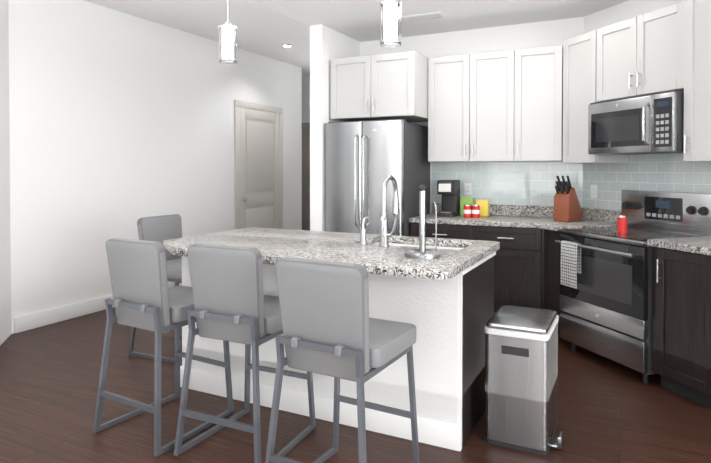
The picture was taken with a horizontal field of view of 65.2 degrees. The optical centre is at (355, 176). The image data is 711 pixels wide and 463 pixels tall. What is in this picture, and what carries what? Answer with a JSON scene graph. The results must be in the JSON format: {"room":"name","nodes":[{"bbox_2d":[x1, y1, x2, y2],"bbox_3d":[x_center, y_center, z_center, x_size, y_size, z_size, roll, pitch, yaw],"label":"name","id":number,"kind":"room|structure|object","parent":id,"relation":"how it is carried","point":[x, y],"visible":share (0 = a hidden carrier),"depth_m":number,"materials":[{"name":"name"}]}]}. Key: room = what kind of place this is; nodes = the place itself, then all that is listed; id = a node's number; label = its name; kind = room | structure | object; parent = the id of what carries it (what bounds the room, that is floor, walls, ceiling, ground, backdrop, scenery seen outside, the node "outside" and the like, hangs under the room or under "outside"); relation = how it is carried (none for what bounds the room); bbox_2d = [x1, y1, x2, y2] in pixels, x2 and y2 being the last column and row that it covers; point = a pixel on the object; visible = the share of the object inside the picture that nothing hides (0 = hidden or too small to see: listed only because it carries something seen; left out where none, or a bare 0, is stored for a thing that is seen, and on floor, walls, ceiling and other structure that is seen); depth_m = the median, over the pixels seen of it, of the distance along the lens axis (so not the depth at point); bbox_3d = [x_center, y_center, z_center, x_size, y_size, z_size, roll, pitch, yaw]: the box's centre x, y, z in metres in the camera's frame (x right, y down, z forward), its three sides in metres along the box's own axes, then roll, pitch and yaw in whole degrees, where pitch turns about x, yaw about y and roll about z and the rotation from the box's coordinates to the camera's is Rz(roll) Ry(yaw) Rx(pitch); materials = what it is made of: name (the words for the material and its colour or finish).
{"room":"kitchen","nodes":[
{"label":"kitchen","id":0,"kind":"room"},
{"bbox_2d":[0,0,10,344],"bbox_3d":[-2.542,-0.149,3.464,0.150,2.910,2.200,0,1,-19],"label":"wall","id":1,"kind":"structure","parent":0,"point":[5,286],"depth_m":4.40,"materials":[{"name":"white paint"}]},
{"bbox_2d":[8,0,301,333],"bbox_3d":[-1.890,-0.191,6.565,0.150,2.910,4.470,0,1,26],"label":"wall","id":2,"kind":"structure","parent":0,"point":[121,123],"depth_m":5.39,"materials":[{"name":"white paint"}]},
{"bbox_2d":[14,281,181,332],"bbox_3d":[-1.811,1.199,6.555,0.016,0.130,4.450,0,1,26],"label":"baseboard","id":3,"kind":"structure","parent":2,"relation":"attached to","point":[45,317],"depth_m":4.92,"materials":[{"name":"white wood"}]},
{"bbox_2d":[234,100,282,228],"bbox_3d":[-1.266,0.133,7.549,0.091,2.235,1.070,0,1,26],"label":"door","id":4,"kind":"structure","parent":2,"relation":"attached to","point":[258,147],"depth_m":7.52,"materials":[{"name":"grey wood"}]},
{"bbox_2d":[84,0,309,75],"bbox_3d":[0.419,-1.643,3.388,11.400,0.080,12.600,0,1,26],"label":"ceiling","id":5,"kind":"structure","parent":0,"point":[263,30],"depth_m":5.87,"materials":[{"name":"white paint"}]},
{"bbox_2d":[218,0,237,63],"bbox_3d":[-0.811,-1.165,3.527,0.120,0.880,0.120,0,1,26],"label":"pendant light","id":6,"kind":"object","parent":5,"relation":"hanging from","point":[227,42],"visible":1,"depth_m":3.48,"materials":[{"name":"white glass"}]},
{"bbox_2d":[281,44,292,46],"bbox_3d":[-0.860,-1.645,6.987,0.150,0.014,0.150,0,1,26],"label":"recessed light","id":7,"kind":"object","parent":5,"relation":"in","point":[286,45],"visible":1,"depth_m":6.95,"materials":[{"name":"white plastic"}]},
{"bbox_2d":[302,75,309,122],"bbox_3d":[-0.632,-0.228,9.267,4.290,2.910,0.150,0,1,26],"label":"wall","id":8,"kind":"structure","parent":0,"point":[305,99],"depth_m":9.27,"materials":[{"name":"white paint"}]},
{"bbox_2d":[302,122,309,229],"bbox_3d":[-0.986,0.164,9.313,0.990,2.125,0.091,0,1,26],"label":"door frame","id":9,"kind":"structure","parent":8,"relation":"attached to","point":[305,176],"depth_m":9.27,"materials":[{"name":"grey wood"}]},
{"bbox_2d":[310,24,359,230],"bbox_3d":[0.415,-0.193,6.706,0.130,2.910,3.500,0,1,26],"label":"wall","id":10,"kind":"structure","parent":0,"point":[327,44],"depth_m":5.15,"materials":[{"name":"white paint"}]},
{"bbox_2d":[0,307,710,462],"bbox_3d":[0.419,1.337,3.428,11.400,0.060,12.600,0,1,26],"label":"floor","id":11,"kind":"structure","parent":0,"point":[610,411],"depth_m":3.01,"materials":[{"name":"brown wood"}]},
{"bbox_2d":[128,214,181,364],"bbox_3d":[-1.303,0.799,4.134,0.550,1.002,0.483,0,1,26],"label":"stool","id":12,"kind":"object","parent":11,"relation":"on","point":[160,228],"visible":0.23,"depth_m":4.11,"materials":[{"name":"grey leather"}]},
{"bbox_2d":[93,238,233,455],"bbox_3d":[-1.004,0.815,2.963,0.483,1.002,0.550,0,1,30],"label":"stool","id":13,"kind":"object","parent":11,"relation":"on","point":[145,297],"visible":0.79,"depth_m":2.79,"materials":[{"name":"grey leather"}]},
{"bbox_2d":[174,243,315,462],"bbox_3d":[-0.523,0.818,2.763,0.483,1.002,0.550,0,1,25],"label":"stool","id":14,"kind":"object","parent":11,"relation":"on","point":[233,302],"visible":0.94,"depth_m":2.58,"materials":[{"name":"grey leather"}]},
{"bbox_2d":[175,239,495,450],"bbox_3d":[-0.134,0.868,3.371,1.798,0.879,0.726,0,1,26],"label":"kitchen island","id":15,"kind":"object","parent":11,"relation":"on","point":[444,303],"depth_m":2.83,"materials":[{"name":"white"}]},
{"bbox_2d":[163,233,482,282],"bbox_3d":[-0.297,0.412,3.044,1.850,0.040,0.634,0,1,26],"label":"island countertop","id":16,"kind":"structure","parent":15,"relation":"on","point":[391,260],"depth_m":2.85,"materials":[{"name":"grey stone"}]},
{"bbox_2d":[405,185,439,258],"bbox_3d":[0.331,0.219,2.742,0.176,0.352,0.176,0,1,26],"label":"paper towel holder","id":17,"kind":"object","parent":16,"relation":"on","point":[422,252],"visible":1,"depth_m":2.73,"materials":[{"name":"silver metal"}]},
{"bbox_2d":[211,227,499,258],"bbox_3d":[-0.056,0.405,3.526,1.850,0.040,0.455,0,1,26],"label":"island countertop","id":18,"kind":"structure","parent":15,"relation":"on","point":[488,247],"depth_m":3.51,"materials":[{"name":"grey stone"}]},
{"bbox_2d":[359,216,370,244],"bbox_3d":[0.059,0.310,3.208,0.052,0.158,0.120,0,1,26],"label":"soap dispenser","id":19,"kind":"object","parent":18,"relation":"on","point":[363,236],"visible":1,"depth_m":3.16,"materials":[{"name":"silver metal"}]},
{"bbox_2d":[379,175,398,246],"bbox_3d":[0.217,0.190,3.151,0.112,0.398,0.221,0,1,26],"label":"faucet","id":20,"kind":"object","parent":18,"relation":"on","point":[384,234],"visible":1,"depth_m":3.08,"materials":[{"name":"silver metal"}]},
{"bbox_2d":[265,257,419,462],"bbox_3d":[-0.037,0.824,2.330,0.483,1.002,0.550,0,1,29],"label":"stool","id":21,"kind":"object","parent":11,"relation":"on","point":[330,327],"visible":1,"depth_m":2.17,"materials":[{"name":"grey leather"}]},
{"bbox_2d":[325,119,429,235],"bbox_3d":[0.209,0.388,5.275,0.765,1.787,0.820,0,1,26],"label":"refrigerator","id":22,"kind":"object","parent":11,"relation":"on","point":[364,160],"visible":0.56,"depth_m":4.97,"materials":[{"name":"grey metal"}]},
{"bbox_2d":[410,223,563,331],"bbox_3d":[1.361,0.849,4.747,1.734,0.879,0.782,0,1,26],"label":"base cabinet","id":23,"kind":"object","parent":11,"relation":"on","point":[527,267],"visible":0.33,"depth_m":4.50,"materials":[{"name":"brown wood"}]},
{"bbox_2d":[409,203,620,230],"bbox_3d":[1.352,0.339,4.727,1.740,0.140,0.811,0,1,26],"label":"countertop","id":24,"kind":"structure","parent":23,"relation":"on","point":[526,216],"depth_m":4.75,"materials":[{"name":"stone"}]},
{"bbox_2d":[437,180,459,216],"bbox_3d":[0.860,0.197,5.126,0.156,0.330,0.260,0,1,26],"label":"coffee maker","id":25,"kind":"object","parent":24,"relation":"on","point":[448,191],"visible":1,"depth_m":5.08,"materials":[{"name":"grey plastic"}]},
{"bbox_2d":[460,197,481,217],"bbox_3d":[1.031,0.279,5.021,0.137,0.170,0.247,0,1,-4],"label":"food container","id":26,"kind":"object","parent":24,"relation":"on","point":[469,208],"depth_m":4.99,"materials":[{"name":"cardboard"}]},
{"bbox_2d":[482,200,488,216],"bbox_3d":[1.155,0.288,5.059,0.110,0.150,0.040,0,1,26],"label":"box","id":27,"kind":"object","parent":24,"relation":"on","point":[485,203],"depth_m":5.03,"materials":[{"name":"yellow cardboard"}]},
{"bbox_2d":[554,176,582,221],"bbox_3d":[1.767,0.181,4.616,0.254,0.378,0.132,-1,1,-41],"label":"knife block","id":28,"kind":"object","parent":24,"relation":"on","point":[567,207],"visible":1,"depth_m":4.54,"materials":[{"name":"brown wood"}]},
{"bbox_2d":[484,305,563,454],"bbox_3d":[0.894,1.018,2.867,0.363,0.592,0.453,0,1,26],"label":"trash can","id":29,"kind":"object","parent":11,"relation":"on","point":[521,378],"visible":1,"depth_m":2.69,"materials":[{"name":"silver metal"}]},
{"bbox_2d":[555,190,710,383],"bbox_3d":[1.930,0.705,3.890,0.716,1.190,0.780,0,1,-19],"label":"range","id":30,"kind":"object","parent":11,"relation":"on","point":[606,307],"visible":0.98,"depth_m":3.75,"materials":[{"name":"grey metal"}]},
{"bbox_2d":[560,240,580,288],"bbox_3d":[1.537,0.625,3.969,0.039,0.318,0.170,0,1,-19],"label":"dish towel","id":31,"kind":"object","parent":30,"relation":"hanging from","point":[570,265],"visible":0.9,"depth_m":3.95,"materials":[{"name":"white fabric"}]},
{"bbox_2d":[617,215,626,232],"bbox_3d":[1.873,0.331,3.898,0.062,0.118,0.062,0,1,26],"label":"soda can","id":32,"kind":"object","parent":30,"relation":"on","point":[622,224],"visible":1,"depth_m":3.87,"materials":[{"name":"red metal"}]},
{"bbox_2d":[652,247,710,407],"bbox_3d":[2.191,0.869,3.296,0.618,0.880,0.498,0,1,-19],"label":"base cabinet","id":33,"kind":"object","parent":11,"relation":"on","point":[681,322],"visible":1,"depth_m":3.20,"materials":[{"name":"brown wood"}]},
{"bbox_2d":[647,236,710,255],"bbox_3d":[2.311,0.364,2.898,0.636,0.140,1.326,0,1,-19],"label":"countertop","id":34,"kind":"structure","parent":33,"relation":"on","point":[700,245],"depth_m":3.27,"materials":[{"name":"stone"}]},
{"bbox_2d":[253,0,627,41],"bbox_3d":[3.552,-1.509,5.013,7.240,0.228,5.700,0,1,26],"label":"ceiling","id":35,"kind":"structure","parent":0,"point":[358,20],"depth_m":4.71,"materials":[{"name":"white paint"}]},
{"bbox_2d":[380,0,401,46],"bbox_3d":[0.192,-1.158,3.027,0.120,0.880,0.120,0,1,26],"label":"pendant light","id":36,"kind":"object","parent":35,"relation":"hanging from","point":[390,23],"visible":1,"depth_m":2.98,"materials":[{"name":"white glass"}]},
{"bbox_2d":[401,11,446,21],"bbox_3d":[0.596,-1.384,4.823,0.360,0.016,0.180,0,1,26],"label":"ceiling vent","id":37,"kind":"object","parent":35,"relation":"in","point":[425,16],"visible":1,"depth_m":4.79,"materials":[{"name":"white metal"}]},
{"bbox_2d":[360,17,583,212],"bbox_3d":[1.050,-0.175,5.412,2.420,2.910,0.150,0,1,26],"label":"wall","id":38,"kind":"structure","parent":0,"point":[521,36],"depth_m":5.23,"materials":[{"name":"white paint"}]},
{"bbox_2d":[331,51,427,121],"bbox_3d":[0.281,-0.819,5.302,0.835,0.560,0.712,0,1,26],"label":"upper cabinet","id":39,"kind":"object","parent":38,"relation":"attached to","point":[391,86],"visible":0.92,"depth_m":5.00,"materials":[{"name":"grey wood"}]},
{"bbox_2d":[464,183,471,194],"bbox_3d":[1.076,0.121,5.311,0.072,0.116,0.007,0,1,26],"label":"electrical outlet","id":40,"kind":"object","parent":38,"relation":"attached to","point":[467,188],"visible":1,"depth_m":5.31,"materials":[{"name":"white plastic"}]},
{"bbox_2d":[428,46,562,161],"bbox_3d":[1.260,-0.615,5.010,1.170,0.960,0.366,0,1,26],"label":"upper cabinet","id":41,"kind":"object","parent":38,"relation":"attached to","point":[502,106],"visible":1,"depth_m":4.86,"materials":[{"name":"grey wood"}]},
{"bbox_2d":[432,161,582,208],"bbox_3d":[1.372,0.083,5.169,1.378,0.600,0.003,0,1,26],"label":"backsplash","id":42,"kind":"structure","parent":38,"relation":"attached to","point":[516,183],"depth_m":5.13,"materials":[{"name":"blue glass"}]},
{"bbox_2d":[584,0,684,32],"bbox_3d":[2.777,-0.139,2.749,0.150,2.910,4.700,0,1,-19],"label":"wall","id":43,"kind":"structure","parent":0,"point":[623,11],"depth_m":4.43,"materials":[{"name":"white paint"}]},
{"bbox_2d":[591,185,596,198],"bbox_3d":[2.029,0.129,4.728,0.007,0.116,0.072,0,1,-19],"label":"electrical outlet","id":44,"kind":"object","parent":43,"relation":"attached to","point":[594,191],"visible":1,"depth_m":4.72,"materials":[{"name":"white plastic"}]},
{"bbox_2d":[563,30,628,162],"bbox_3d":[1.920,-0.618,4.479,0.366,1.020,0.373,0,1,-18],"label":"upper cabinet","id":45,"kind":"object","parent":43,"relation":"attached to","point":[579,70],"visible":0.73,"depth_m":4.43,"materials":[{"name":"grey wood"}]},
{"bbox_2d":[596,1,684,101],"bbox_3d":[2.104,-0.843,3.928,0.366,0.555,0.770,0,1,-19],"label":"upper cabinet","id":46,"kind":"object","parent":43,"relation":"attached to","point":[643,54],"visible":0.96,"depth_m":3.83,"materials":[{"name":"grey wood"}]},
{"bbox_2d":[588,90,683,154],"bbox_3d":[2.056,-0.359,3.918,0.466,0.387,0.760,0,1,-19],"label":"microwave","id":47,"kind":"object","parent":46,"relation":"attached to","point":[652,123],"visible":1,"depth_m":3.77,"materials":[{"name":"grey metal"}]},
{"bbox_2d":[583,153,710,210],"bbox_3d":[2.403,0.044,3.627,0.003,0.720,2.598,0,1,-18],"label":"backsplash","id":48,"kind":"structure","parent":43,"relation":"attached to","point":[671,172],"depth_m":4.24,"materials":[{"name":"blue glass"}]},
{"bbox_2d":[683,0,710,161],"bbox_3d":[2.293,-0.642,3.334,0.386,1.100,0.460,0,1,-18],"label":"upper cabinet","id":49,"kind":"object","parent":43,"relation":"attached to","point":[697,86],"visible":1,"depth_m":3.42,"materials":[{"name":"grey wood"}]}
]}

